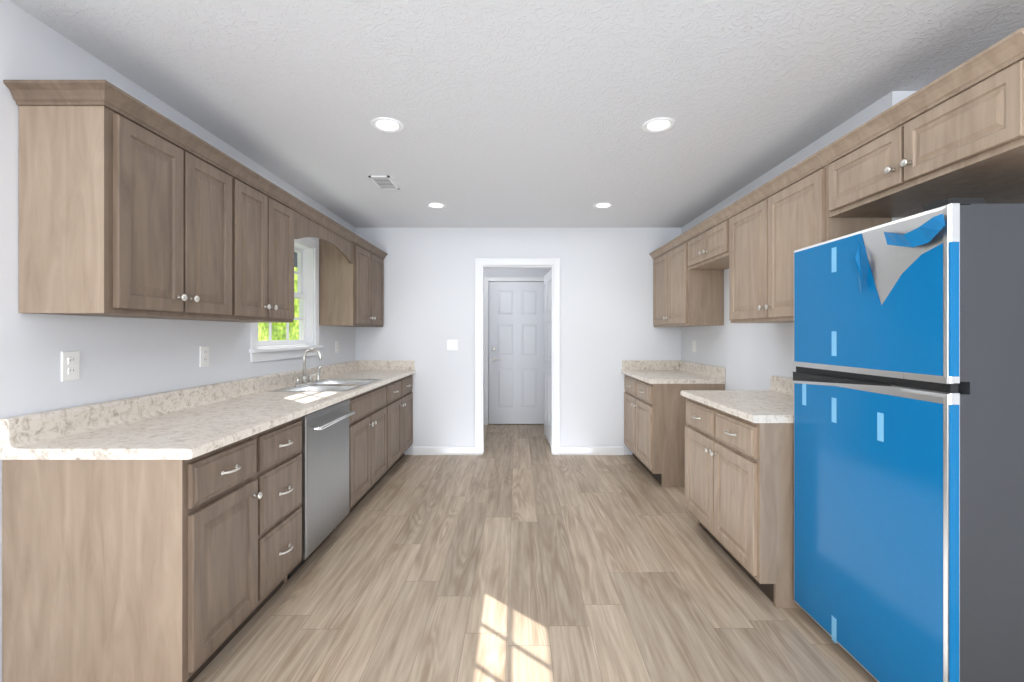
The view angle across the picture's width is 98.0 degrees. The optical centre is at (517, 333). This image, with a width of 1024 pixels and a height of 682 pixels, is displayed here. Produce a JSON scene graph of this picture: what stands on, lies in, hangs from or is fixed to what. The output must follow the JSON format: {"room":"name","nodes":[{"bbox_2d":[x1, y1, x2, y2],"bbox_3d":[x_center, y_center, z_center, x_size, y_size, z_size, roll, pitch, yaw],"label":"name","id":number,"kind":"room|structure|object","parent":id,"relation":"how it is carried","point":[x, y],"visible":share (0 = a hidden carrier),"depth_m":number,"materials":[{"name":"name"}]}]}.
{"room":"kitchen","nodes":[
{"label":"kitchen","id":0,"kind":"room"},
{"bbox_2d":[0,0,355,681],"bbox_3d":[-1.800,0.080,0.890,0.120,2.440,8.020,0,0,0],"label":"wall","id":1,"kind":"structure","parent":0,"point":[122,357],"depth_m":1.79,"materials":[{"name":"white paint"}]},
{"bbox_2d":[61,351,79,381],"bbox_3d":[-1.736,0.125,1.730,0.007,0.115,0.070,0,0,0],"label":"electrical outlet","id":2,"kind":"object","parent":1,"relation":"attached to","point":[70,365],"visible":1,"depth_m":1.73,"materials":[{"name":"white plastic"}]},
{"bbox_2d":[19,106,231,318],"bbox_3d":[-1.564,-0.453,1.890,0.346,0.762,0.680,0,0,0],"label":"upper cabinet","id":3,"kind":"object","parent":1,"relation":"attached to","point":[121,216],"visible":1,"depth_m":1.58,"materials":[{"name":"brown wood"}]},
{"bbox_2d":[200,346,208,366],"bbox_3d":[-1.736,0.125,2.470,0.007,0.115,0.070,0,0,0],"label":"electrical outlet","id":4,"kind":"object","parent":1,"relation":"attached to","point":[204,356],"visible":1,"depth_m":2.46,"materials":[{"name":"white plastic"}]},
{"bbox_2d":[174,175,293,322],"bbox_3d":[-1.564,-0.453,2.545,0.346,0.762,0.630,0,0,0],"label":"upper cabinet","id":5,"kind":"object","parent":1,"relation":"attached to","point":[262,258],"visible":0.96,"depth_m":2.47,"materials":[{"name":"brown wood"}]},
{"bbox_2d":[293,210,352,262],"bbox_3d":[-1.450,-0.726,3.380,0.019,0.216,1.038,0,0,0],"label":"arched valance","id":6,"kind":"object","parent":5,"relation":"attached to","point":[304,226],"visible":0.73,"depth_m":3.24,"materials":[{"name":"brown wood"}]},
{"bbox_2d":[249,237,322,361],"bbox_3d":[-1.778,-0.305,3.380,0.165,0.984,1.000,0,0,0],"label":"window","id":7,"kind":"structure","parent":1,"relation":"in","point":[306,294],"depth_m":3.75,"materials":[{"name":"white"}]},
{"bbox_2d":[335,341,337,352],"bbox_3d":[-1.736,0.125,4.280,0.007,0.115,0.070,0,0,0],"label":"electrical outlet","id":8,"kind":"object","parent":1,"relation":"attached to","point":[336,346],"visible":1,"depth_m":4.26,"materials":[{"name":"white plastic"}]},
{"bbox_2d":[319,239,383,326],"bbox_3d":[-1.564,-0.453,4.338,0.346,0.762,0.877,0,0,0],"label":"upper cabinet","id":9,"kind":"object","parent":1,"relation":"attached to","point":[351,294],"visible":1,"depth_m":3.90,"materials":[{"name":"brown wood"}]},
{"bbox_2d":[3,80,387,259],"bbox_3d":[-1.565,-0.826,3.139,0.344,0.064,3.273,0,0,0],"label":"crown molding","id":10,"kind":"structure","parent":9,"relation":"attached to","point":[107,94],"depth_m":1.73,"materials":[{"name":"brown wood"}]},
{"bbox_2d":[9,0,1023,227],"bbox_3d":[0.200,-1.170,1.710,4.120,0.060,9.660,0,0,0],"label":"ceiling","id":11,"kind":"structure","parent":0,"point":[522,113],"depth_m":2.04,"materials":[{"name":"white paint"}]},
{"bbox_2d":[368,176,399,188],"bbox_3d":[-1.000,-1.136,3.350,0.150,0.008,0.280,0,0,0],"label":"ceiling vent","id":12,"kind":"object","parent":11,"relation":"in","point":[384,182],"visible":0.96,"depth_m":3.33,"materials":[{"name":"white metal"}]},
{"bbox_2d":[371,117,403,132],"bbox_3d":[-0.710,-1.137,2.430,0.176,0.007,0.176,0,0,0],"label":"recessed light","id":13,"kind":"object","parent":11,"relation":"in","point":[387,125],"visible":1,"depth_m":2.42,"materials":[{"name":"white plastic"}]},
{"bbox_2d":[426,202,445,208],"bbox_3d":[-0.720,-1.137,3.950,0.176,0.007,0.176,0,0,0],"label":"recessed light","id":14,"kind":"object","parent":11,"relation":"in","point":[436,205],"visible":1,"depth_m":3.95,"materials":[{"name":"white"}]},
{"bbox_2d":[593,202,612,208],"bbox_3d":[0.760,-1.137,3.950,0.176,0.007,0.176,0,0,0],"label":"recessed light","id":15,"kind":"object","parent":11,"relation":"in","point":[602,205],"visible":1,"depth_m":3.95,"materials":[{"name":"white plastic"}]},
{"bbox_2d":[642,117,675,132],"bbox_3d":[0.770,-1.137,2.430,0.176,0.007,0.176,0,0,0],"label":"recessed light","id":16,"kind":"object","parent":11,"relation":"in","point":[659,125],"visible":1,"depth_m":2.42,"materials":[{"name":"white plastic"}]},
{"bbox_2d":[484,268,550,276],"bbox_3d":[-0.215,0.080,6.480,1.670,2.440,0.120,0,0,0],"label":"wall","id":17,"kind":"structure","parent":0,"point":[515,272],"depth_m":6.42,"materials":[{"name":"white paint"}]},
{"bbox_2d":[484,277,543,424],"bbox_3d":[0.000,0.244,6.387,0.958,2.112,0.066,0,0,0],"label":"door frame","id":18,"kind":"structure","parent":17,"relation":"attached to","point":[487,280],"depth_m":6.36,"materials":[{"name":"white wood"}]},
{"bbox_2d":[489,282,543,423],"bbox_3d":[0.000,0.273,6.361,0.813,2.033,0.094,0,0,0],"label":"door","id":19,"kind":"structure","parent":17,"relation":"in","point":[516,352],"depth_m":6.37,"materials":[{"name":"white wood"}]},
{"bbox_2d":[356,228,680,454],"bbox_3d":[0.010,0.080,4.840,3.500,2.440,0.120,0,0,0],"label":"wall","id":20,"kind":"structure","parent":0,"point":[607,327],"depth_m":4.78,"materials":[{"name":"white paint"}]},
{"bbox_2d":[413,446,474,454],"bbox_3d":[-0.790,1.255,4.774,0.660,0.090,0.013,0,0,0],"label":"baseboard","id":21,"kind":"structure","parent":20,"relation":"attached to","point":[443,450],"depth_m":4.77,"materials":[{"name":"white wood"}]},
{"bbox_2d":[447,340,457,349],"bbox_3d":[-0.700,0.120,4.772,0.116,0.115,0.015,0,0,0],"label":"light switch","id":22,"kind":"object","parent":20,"relation":"attached to","point":[452,344],"visible":1,"depth_m":4.78,"materials":[{"name":"white plastic"}]},
{"bbox_2d":[475,258,559,454],"bbox_3d":[0.000,0.247,4.828,0.913,2.109,0.144,0,0,0],"label":"door frame","id":23,"kind":"structure","parent":20,"relation":"attached to","point":[481,264],"depth_m":4.76,"materials":[{"name":"white wood"}]},
{"bbox_2d":[544,270,550,446],"bbox_3d":[0.381,0.278,5.291,0.081,2.023,0.791,0,0,0],"label":"door","id":24,"kind":"structure","parent":20,"relation":"in","point":[547,355],"depth_m":5.35,"materials":[{"name":"white wood"}]},
{"bbox_2d":[560,446,623,454],"bbox_3d":[0.800,1.255,4.774,0.680,0.090,0.013,0,0,0],"label":"baseboard","id":25,"kind":"structure","parent":20,"relation":"attached to","point":[591,450],"depth_m":4.77,"materials":[{"name":"white"}]},
{"bbox_2d":[192,424,876,681],"bbox_3d":[0.200,1.330,1.710,4.120,0.060,9.660,0,0,0],"label":"floor","id":26,"kind":"structure","parent":0,"point":[517,553],"depth_m":2.22,"materials":[{"name":"brown wood"}]},
{"bbox_2d":[2,434,261,681],"bbox_3d":[-1.407,0.862,1.710,0.660,0.876,0.420,0,0,0],"label":"base cabinet","id":27,"kind":"object","parent":26,"relation":"on","point":[129,570],"visible":1,"depth_m":1.50,"materials":[{"name":"brown wood"}]},
{"bbox_2d":[236,417,301,633],"bbox_3d":[-1.407,0.862,2.125,0.660,0.876,0.410,0,0,0],"label":"base cabinet","id":28,"kind":"object","parent":26,"relation":"on","point":[279,462],"visible":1,"depth_m":2.08,"materials":[{"name":"brown wood"}]},
{"bbox_2d":[287,399,354,579],"bbox_3d":[-1.394,0.864,2.635,0.685,0.872,0.602,0,0,0],"label":"dishwasher","id":29,"kind":"object","parent":26,"relation":"on","point":[325,471],"visible":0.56,"depth_m":2.54,"materials":[{"name":"silver metal"}]},
{"bbox_2d":[334,385,386,530],"bbox_3d":[-1.409,0.862,3.370,0.656,0.876,0.860,0,0,0],"label":"base cabinet","id":30,"kind":"object","parent":26,"relation":"on","point":[367,444],"visible":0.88,"depth_m":3.29,"materials":[{"name":"brown wood"}]},
{"bbox_2d":[375,374,412,485],"bbox_3d":[-1.407,0.862,4.288,0.660,0.876,0.977,0,0,0],"label":"base cabinet","id":31,"kind":"object","parent":26,"relation":"on","point":[399,399],"visible":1,"depth_m":4.19,"materials":[{"name":"brown wood"}]},
{"bbox_2d":[0,348,415,459],"bbox_3d":[-1.415,0.338,3.135,0.645,0.454,3.283,0,0,0],"label":"countertop","id":32,"kind":"structure","parent":31,"relation":"on","point":[187,423],"depth_m":1.94,"materials":[{"name":"stone"}]},
{"bbox_2d":[624,374,724,486],"bbox_3d":[1.427,0.862,4.274,0.660,0.876,1.007,0,0,0],"label":"base cabinet","id":33,"kind":"object","parent":26,"relation":"on","point":[654,426],"visible":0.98,"depth_m":3.77,"materials":[{"name":"brown wood"}]},
{"bbox_2d":[621,360,724,383],"bbox_3d":[1.435,0.354,4.271,0.645,0.137,1.013,0,0,0],"label":"countertop","id":34,"kind":"structure","parent":33,"relation":"on","point":[666,372],"depth_m":4.22,"materials":[{"name":"stone"}]},
{"bbox_2d":[685,397,800,607],"bbox_3d":[1.427,0.862,2.570,0.660,0.876,0.920,0,0,0],"label":"base cabinet","id":35,"kind":"object","parent":26,"relation":"on","point":[739,488],"visible":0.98,"depth_m":2.21,"materials":[{"name":"brown wood"}]},
{"bbox_2d":[680,376,793,422],"bbox_3d":[1.435,0.354,2.571,0.645,0.137,0.930,0,0,0],"label":"countertop","id":36,"kind":"structure","parent":35,"relation":"on","point":[774,403],"depth_m":2.57,"materials":[{"name":"stone"}]},
{"bbox_2d":[793,198,1023,681],"bbox_3d":[1.671,0.446,1.698,0.829,1.708,0.764,0,0,0],"label":"refrigerator","id":37,"kind":"object","parent":26,"relation":"on","point":[908,375],"visible":1,"depth_m":1.43,"materials":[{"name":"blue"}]},
{"bbox_2d":[681,91,915,389],"bbox_3d":[2.010,0.080,3.495,0.500,2.440,2.810,0,0,0],"label":"wall","id":38,"kind":"structure","parent":0,"point":[752,356],"depth_m":3.32,"materials":[{"name":"white paint"}]},
{"bbox_2d":[653,241,723,326],"bbox_3d":[1.584,-0.453,4.284,0.346,0.762,0.987,0,0,0],"label":"upper cabinet","id":39,"kind":"object","parent":38,"relation":"attached to","point":[684,295],"visible":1,"depth_m":3.86,"materials":[{"name":"brown wood"}]},
{"bbox_2d":[649,28,1023,259],"bbox_3d":[1.436,-0.826,3.013,0.046,0.064,3.526,0,0,0],"label":"crown molding","id":40,"kind":"structure","parent":39,"relation":"attached to","point":[1002,54],"depth_m":1.72,"materials":[{"name":"brown wood"}]},
{"bbox_2d":[692,341,695,351],"bbox_3d":[1.756,0.125,4.430,0.007,0.115,0.070,0,0,0],"label":"electrical outlet","id":41,"kind":"object","parent":38,"relation":"attached to","point":[693,346],"visible":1,"depth_m":4.42,"materials":[{"name":"white plastic"}]},
{"bbox_2d":[688,218,729,269],"bbox_3d":[1.584,-0.690,3.420,0.346,0.289,0.740,0,0,0],"label":"upper cabinet","id":42,"kind":"object","parent":38,"relation":"attached to","point":[708,249],"visible":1,"depth_m":3.38,"materials":[{"name":"brown wood"}]},
{"bbox_2d":[729,165,891,322],"bbox_3d":[1.584,-0.453,2.570,0.346,0.762,0.960,0,0,0],"label":"upper cabinet","id":43,"kind":"object","parent":38,"relation":"attached to","point":[769,236],"visible":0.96,"depth_m":2.48,"materials":[{"name":"brown wood"}]},
{"bbox_3d":[2.200,0.080,-0.515,0.120,2.440,5.210,0,0,0],"label":"wall","id":44,"kind":"structure","parent":0,"visible":0},
{"bbox_2d":[829,58,1023,216],"bbox_3d":[1.774,-0.690,1.667,0.726,0.289,0.835,0,0,0],"label":"upper cabinet","id":45,"kind":"object","parent":44,"relation":"attached to","point":[968,143],"visible":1,"depth_m":1.58,"materials":[{"name":"brown wood"}]},
{"label":"outside","id":46,"kind":"structure","parent":0,"visible":0},
{"bbox_2d":[258,267,298,340],"bbox_3d":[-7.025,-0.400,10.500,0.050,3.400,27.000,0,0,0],"label":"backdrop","id":47,"kind":"structure","parent":46,"point":[278,326],"depth_m":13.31,"materials":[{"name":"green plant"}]}
]}

